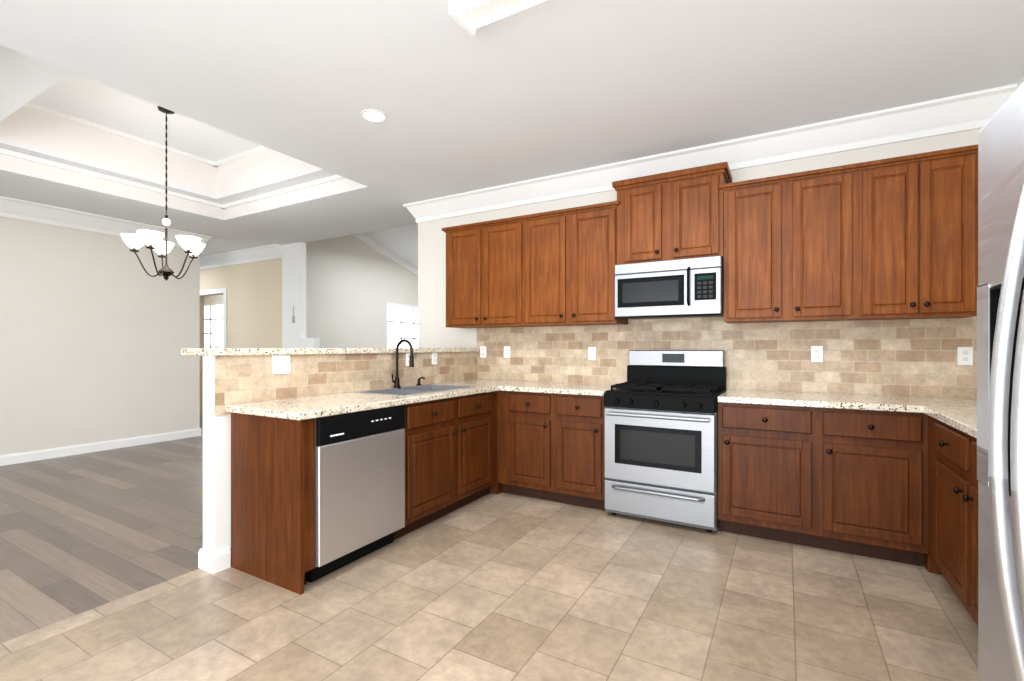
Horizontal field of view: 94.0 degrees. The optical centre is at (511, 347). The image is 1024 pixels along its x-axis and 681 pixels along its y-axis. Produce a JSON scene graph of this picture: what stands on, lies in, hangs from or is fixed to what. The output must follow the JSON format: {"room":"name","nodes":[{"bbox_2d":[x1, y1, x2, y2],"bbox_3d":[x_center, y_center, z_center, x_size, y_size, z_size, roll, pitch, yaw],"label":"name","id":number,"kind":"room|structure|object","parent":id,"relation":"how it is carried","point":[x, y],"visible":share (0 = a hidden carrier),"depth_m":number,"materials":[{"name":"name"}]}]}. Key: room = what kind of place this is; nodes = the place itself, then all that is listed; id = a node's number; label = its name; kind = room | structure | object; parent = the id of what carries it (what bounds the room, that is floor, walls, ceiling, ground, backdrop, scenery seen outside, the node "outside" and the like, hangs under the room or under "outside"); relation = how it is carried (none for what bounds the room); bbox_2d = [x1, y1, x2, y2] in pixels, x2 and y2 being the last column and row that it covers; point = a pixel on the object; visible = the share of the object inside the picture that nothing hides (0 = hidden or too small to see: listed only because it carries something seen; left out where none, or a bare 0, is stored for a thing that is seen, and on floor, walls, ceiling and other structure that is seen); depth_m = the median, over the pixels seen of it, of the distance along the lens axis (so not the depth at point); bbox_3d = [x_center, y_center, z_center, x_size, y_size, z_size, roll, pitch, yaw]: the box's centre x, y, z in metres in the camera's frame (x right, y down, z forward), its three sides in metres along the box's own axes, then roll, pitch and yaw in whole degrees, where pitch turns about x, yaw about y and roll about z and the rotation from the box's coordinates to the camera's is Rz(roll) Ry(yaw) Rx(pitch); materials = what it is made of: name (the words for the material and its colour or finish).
{"room":"kitchen","nodes":[
{"label":"kitchen","id":0,"kind":"room"},
{"bbox_2d":[0,416,202,643],"bbox_3d":[-3.990,1.261,5.789,15.520,0.050,11.250,0,0,30],"label":"floor","id":1,"kind":"structure","parent":0,"point":[81,533],"depth_m":3.27,"materials":[{"name":"grey wood"}]},
{"bbox_2d":[0,216,417,455],"bbox_3d":[-4.707,-0.864,6.188,0.120,4.200,11.230,0,0,30],"label":"wall","id":2,"kind":"structure","parent":0,"point":[99,332],"depth_m":5.81,"materials":[{"name":"paint"}]},
{"bbox_2d":[0,428,200,465],"bbox_3d":[-5.895,1.183,3.979,0.016,0.105,6.216,0,0,30],"label":"baseboard","id":3,"kind":"structure","parent":2,"relation":"attached to","point":[17,458],"depth_m":5.63,"materials":[{"name":"paint"}]},
{"bbox_2d":[385,302,417,347],"bbox_3d":[-2.155,-0.191,10.485,0.030,1.455,1.700,0,0,30],"label":"window","id":4,"kind":"structure","parent":2,"relation":"in","point":[401,321],"depth_m":10.13,"materials":[{"name":"white"}]},
{"bbox_2d":[203,356,230,552],"bbox_3d":[-1.046,0.641,3.766,0.120,1.190,2.570,0,0,30],"label":"wall","id":5,"kind":"structure","parent":0,"point":[216,484],"depth_m":2.65,"materials":[{"name":"paint"}]},
{"bbox_2d":[198,548,230,569],"bbox_3d":[-1.100,1.183,3.788,0.036,0.105,2.586,0,0,30],"label":"baseboard","id":6,"kind":"structure","parent":5,"relation":"attached to","point":[212,562],"depth_m":2.64,"materials":[{"name":"paint"}]},
{"bbox_2d":[181,348,478,355],"bbox_3d":[-1.105,0.026,3.773,0.300,0.040,2.613,0,0,30],"label":"countertop","id":7,"kind":"structure","parent":5,"relation":"on","point":[233,351],"depth_m":3.05,"materials":[{"name":"stone"}]},
{"bbox_2d":[215,328,478,415],"bbox_3d":[-0.995,0.092,3.725,0.010,0.568,2.550,0,0,30],"label":"backsplash","id":8,"kind":"structure","parent":5,"relation":"attached to","point":[239,379],"depth_m":3.25,"materials":[{"name":"tile"}]},
{"bbox_2d":[272,355,289,373],"bbox_3d":[-1.425,0.106,2.952,0.008,0.115,0.120,0,0,30],"label":"electrical outlet","id":9,"kind":"object","parent":8,"relation":"attached to","point":[280,364],"visible":1,"depth_m":2.94,"materials":[{"name":"white plastic"}]},
{"bbox_2d":[406,353,409,365],"bbox_3d":[-0.852,0.097,3.951,0.008,0.115,0.072,0,0,30],"label":"electrical outlet","id":10,"kind":"object","parent":8,"relation":"attached to","point":[407,358],"visible":0.44,"depth_m":3.93,"materials":[{"name":"white plastic"}]},
{"bbox_2d":[432,352,436,364],"bbox_3d":[-0.688,0.095,4.238,0.008,0.115,0.072,0,0,30],"label":"electrical outlet","id":11,"kind":"object","parent":8,"relation":"attached to","point":[434,358],"visible":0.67,"depth_m":4.23,"materials":[{"name":"white plastic"}]},
{"bbox_2d":[200,258,281,416],"bbox_3d":[-5.665,-0.159,8.567,5.050,2.790,0.135,0,0,30],"label":"wall","id":12,"kind":"structure","parent":0,"point":[249,295],"depth_m":7.67,"materials":[{"name":"beige paint"}]},
{"bbox_2d":[204,302,222,347],"bbox_3d":[-6.388,-0.299,10.114,1.171,1.270,0.030,0,0,30],"label":"window","id":13,"kind":"structure","parent":12,"relation":"in","point":[213,325],"depth_m":10.08,"materials":[{"name":"white"}]},
{"bbox_2d":[0,76,1023,276],"bbox_3d":[-3.990,-2.054,5.789,15.520,1.380,11.250,0,0,30],"label":"crown molding","id":14,"kind":"structure","parent":12,"relation":"attached to","point":[959,113],"depth_m":3.83,"materials":[{"name":"paint"}]},
{"bbox_2d":[282,242,319,347],"bbox_3d":[-3.159,-0.159,7.128,0.730,2.790,0.100,0,0,30],"label":"column","id":15,"kind":"structure","parent":0,"point":[294,278],"depth_m":7.13,"materials":[{"name":"paint"}]},
{"bbox_2d":[292,305,294,322],"bbox_3d":[-3.261,-0.494,7.122,0.060,0.260,0.012,0,0,30],"label":"light switch","id":16,"kind":"object","parent":15,"relation":"attached to","point":[293,318],"visible":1,"depth_m":7.12,"materials":[{"name":"paint"}]},
{"bbox_2d":[0,492,977,680],"bbox_3d":[-0.310,1.261,1.010,4.140,0.050,6.620,0,0,30],"label":"floor","id":17,"kind":"structure","parent":0,"point":[501,586],"depth_m":2.18,"materials":[{"name":"beige tile"}]},
{"bbox_2d":[306,405,404,582],"bbox_3d":[-1.087,0.802,2.873,0.598,0.868,0.646,0,0,30],"label":"dishwasher","id":18,"kind":"object","parent":17,"relation":"on","point":[359,484],"visible":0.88,"depth_m":2.67,"materials":[{"name":"grey metal"}]},
{"bbox_2d":[430,391,501,498],"bbox_3d":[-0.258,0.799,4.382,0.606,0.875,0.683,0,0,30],"label":"base cabinet","id":19,"kind":"object","parent":17,"relation":"on","point":[466,448],"depth_m":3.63,"materials":[{"name":"brown wood"}]},
{"bbox_2d":[226,387,485,422],"bbox_3d":[-0.901,0.341,3.233,0.637,0.038,1.689,0,0,30],"label":"countertop","id":20,"kind":"structure","parent":19,"relation":"on","point":[311,407],"depth_m":2.74,"materials":[{"name":"beige stone"}]},
{"bbox_2d":[392,339,413,386],"bbox_3d":[-0.858,0.129,3.704,0.199,0.386,0.111,0,0,30],"label":"faucet","id":21,"kind":"object","parent":20,"relation":"on","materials":[{"name":"black metal"}]},
{"bbox_2d":[354,383,477,422],"bbox_3d":[-0.707,0.412,3.635,0.466,0.187,0.836,0,0,30],"label":"sink","id":22,"kind":"object","parent":20,"relation":"in","point":[414,412],"depth_m":3.50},
{"bbox_2d":[454,379,614,394],"bbox_3d":[0.119,0.341,4.093,1.550,0.038,0.817,0,0,30],"label":"countertop","id":23,"kind":"structure","parent":19,"relation":"on","point":[491,385],"depth_m":3.93,"materials":[{"name":"beige stone"}]},
{"bbox_2d":[502,391,553,500],"bbox_3d":[0.290,0.799,4.102,0.425,0.875,0.623,0,0,30],"label":"base cabinet","id":24,"kind":"object","parent":17,"relation":"on","point":[527,416],"depth_m":3.85,"materials":[{"name":"brown wood"}]},
{"bbox_2d":[554,391,604,509],"bbox_3d":[0.657,0.799,3.892,0.420,0.875,0.623,0,0,30],"label":"base cabinet","id":25,"kind":"object","parent":17,"relation":"on","point":[579,478],"depth_m":3.63,"materials":[{"name":"brown wood"}]},
{"bbox_2d":[604,350,725,531],"bbox_3d":[1.145,0.630,3.552,0.756,1.212,0.722,0,0,30],"label":"range","id":26,"kind":"object","parent":17,"relation":"on","point":[661,435],"visible":0.98,"depth_m":3.32,"materials":[{"name":"grey metal"}]},
{"bbox_2d":[718,399,821,548],"bbox_3d":[1.744,0.799,3.268,0.553,0.875,0.623,0,0,30],"label":"base cabinet","id":27,"kind":"object","parent":17,"relation":"on","point":[770,454],"depth_m":2.99,"materials":[{"name":"brown wood"}]},
{"bbox_2d":[822,407,925,567],"bbox_3d":[2.208,0.799,3.003,0.515,0.875,0.623,0,0,30],"label":"base cabinet","id":28,"kind":"object","parent":17,"relation":"on","point":[889,478],"depth_m":2.73,"materials":[{"name":"brown wood"}]},
{"bbox_2d":[718,389,976,410],"bbox_3d":[2.230,0.341,2.986,1.673,0.038,0.637,0,0,30],"label":"countertop","id":29,"kind":"structure","parent":28,"relation":"on","point":[896,403],"depth_m":2.94,"materials":[{"name":"beige stone"}]},
{"bbox_2d":[922,407,976,434],"bbox_3d":[2.072,0.341,1.668,0.637,0.038,1.808,0,0,30],"label":"countertop","id":30,"kind":"structure","parent":28,"relation":"on","point":[964,417],"depth_m":2.29,"materials":[{"name":"beige stone"}]},
{"bbox_2d":[926,415,961,602],"bbox_3d":[2.310,0.799,2.078,0.623,0.875,0.560,0,0,30],"label":"base cabinet","id":31,"kind":"object","parent":17,"relation":"on","point":[943,440],"depth_m":2.29,"materials":[{"name":"brown wood"}]},
{"bbox_2d":[962,431,977,625],"bbox_3d":[2.034,0.799,1.596,0.623,0.875,0.550,0,0,30],"label":"base cabinet","id":32,"kind":"object","parent":17,"relation":"on","point":[969,480],"depth_m":2.01,"materials":[{"name":"brown wood"}]},
{"bbox_2d":[977,82,1023,680],"bbox_3d":[1.242,0.358,0.546,0.970,1.755,0.920,0,0,30],"label":"refrigerator","id":33,"kind":"object","parent":17,"relation":"on","point":[1000,382],"visible":1,"depth_m":0.97,"materials":[{"name":"grey metal"}]},
{"bbox_2d":[0,0,1023,269],"bbox_3d":[-3.990,-2.170,5.789,15.520,1.231,11.250,0,0,30],"label":"ceiling","id":34,"kind":"structure","parent":0,"point":[274,136],"depth_m":2.91,"materials":[{"name":"paint"}]},
{"bbox_2d":[120,106,204,280],"bbox_3d":[-3.094,-1.368,4.301,0.627,1.544,0.611,0,0,30],"label":"chandelier","id":35,"kind":"object","parent":34,"relation":"hanging from","point":[193,246],"visible":1,"depth_m":4.23,"materials":[{"name":"white glass"}]},
{"bbox_2d":[360,109,386,122],"bbox_3d":[-0.927,-1.552,3.206,0.176,0.004,0.176,0,0,30],"label":"recessed light","id":36,"kind":"object","parent":34,"relation":"in","point":[374,116],"visible":1,"depth_m":3.21,"materials":[{"name":"paint"}]},
{"bbox_2d":[448,0,544,35],"bbox_3d":[0.289,-1.516,1.894,1.220,0.075,0.180,0,0,30],"label":"ceiling light","id":37,"kind":"object","parent":34,"relation":"attached to","point":[468,16],"visible":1,"depth_m":2.12,"materials":[{"name":"paint"}]},
{"bbox_2d":[418,128,981,347],"bbox_3d":[1.132,-0.159,4.068,4.920,2.790,0.120,0,0,30],"label":"wall","id":38,"kind":"structure","parent":0,"point":[434,331],"depth_m":4.70,"materials":[{"name":"paint"}]},
{"bbox_2d":[442,214,529,327],"bbox_3d":[-0.164,-0.674,4.532,0.929,0.960,0.346,0,0,30],"label":"upper cabinet","id":39,"kind":"object","parent":38,"relation":"attached to","point":[488,262],"depth_m":4.37,"materials":[{"name":"brown wood"}]},
{"bbox_2d":[530,200,627,326],"bbox_3d":[0.515,-0.674,4.143,0.898,0.960,0.346,0,0,30],"label":"upper cabinet","id":40,"kind":"object","parent":38,"relation":"attached to","point":[574,251],"depth_m":3.95,"materials":[{"name":"brown wood"}]},
{"bbox_2d":[614,176,669,264],"bbox_3d":[1.078,-0.958,3.820,0.391,0.617,0.346,0,0,30],"label":"upper cabinet","id":41,"kind":"object","parent":38,"relation":"attached to","point":[643,205],"depth_m":3.66,"materials":[{"name":"brown wood"}]},
{"bbox_2d":[670,164,729,259],"bbox_3d":[1.414,-0.958,3.628,0.384,0.617,0.346,0,0,30],"label":"upper cabinet","id":42,"kind":"object","parent":38,"relation":"attached to","point":[697,199],"depth_m":3.47,"materials":[{"name":"brown wood"}]},
{"bbox_2d":[615,256,723,319],"bbox_3d":[1.218,-0.433,3.679,0.763,0.418,0.443,0,0,30],"label":"microwave","id":43,"kind":"object","parent":42,"relation":"attached to","point":[686,288],"visible":1,"depth_m":3.50,"materials":[{"name":"grey metal"}]},
{"bbox_2d":[479,317,976,398],"bbox_3d":[1.386,-0.134,3.847,4.020,1.020,0.010,0,0,30],"label":"backsplash","id":44,"kind":"structure","parent":38,"relation":"attached to","point":[912,357],"depth_m":3.52,"materials":[{"name":"tile"}]},
{"bbox_2d":[480,346,485,357],"bbox_3d":[-0.290,0.047,4.795,0.072,0.115,0.008,0,0,30],"label":"electrical outlet","id":45,"kind":"object","parent":44,"relation":"attached to","point":[482,351],"visible":1,"depth_m":4.79,"materials":[{"name":"white plastic"}]},
{"bbox_2d":[504,346,509,357],"bbox_3d":[-0.049,0.046,4.657,0.072,0.115,0.008,0,0,30],"label":"electrical outlet","id":46,"kind":"object","parent":44,"relation":"attached to","point":[506,351],"visible":1,"depth_m":4.65,"materials":[{"name":"white plastic"}]},
{"bbox_2d":[588,347,595,359],"bbox_3d":[0.709,0.055,4.223,0.072,0.115,0.008,0,0,30],"label":"electrical outlet","id":47,"kind":"object","parent":44,"relation":"attached to","point":[591,353],"visible":1,"depth_m":4.22,"materials":[{"name":"white plastic"}]},
{"bbox_2d":[811,346,822,361],"bbox_3d":[2.166,0.048,3.388,0.072,0.115,0.008,0,0,30],"label":"electrical outlet","id":48,"kind":"object","parent":44,"relation":"attached to","point":[816,353],"visible":1,"depth_m":3.38,"materials":[{"name":"white plastic"}]},
{"bbox_2d":[958,347,972,364],"bbox_3d":[2.847,0.055,2.997,0.072,0.115,0.008,0,0,30],"label":"electrical outlet","id":49,"kind":"object","parent":44,"relation":"attached to","point":[965,355],"visible":1,"depth_m":3.00,"materials":[{"name":"white plastic"}]},
{"bbox_2d":[722,174,789,322],"bbox_3d":[1.753,-0.669,3.433,0.390,0.970,0.346,0,0,30],"label":"upper cabinet","id":50,"kind":"object","parent":38,"relation":"attached to","point":[757,258],"depth_m":3.27,"materials":[{"name":"brown wood"}]},
{"bbox_2d":[790,163,861,321],"bbox_3d":[2.088,-0.669,3.241,0.382,0.970,0.346,0,0,30],"label":"upper cabinet","id":51,"kind":"object","parent":38,"relation":"attached to","point":[826,203],"depth_m":3.08,"materials":[{"name":"brown wood"}]},
{"bbox_2d":[854,144,977,320],"bbox_3d":[2.505,-0.669,3.002,0.579,0.970,0.346,0,0,30],"label":"upper cabinet","id":52,"kind":"object","parent":38,"relation":"attached to","point":[895,238],"depth_m":2.84,"materials":[{"name":"brown wood"}]}
]}

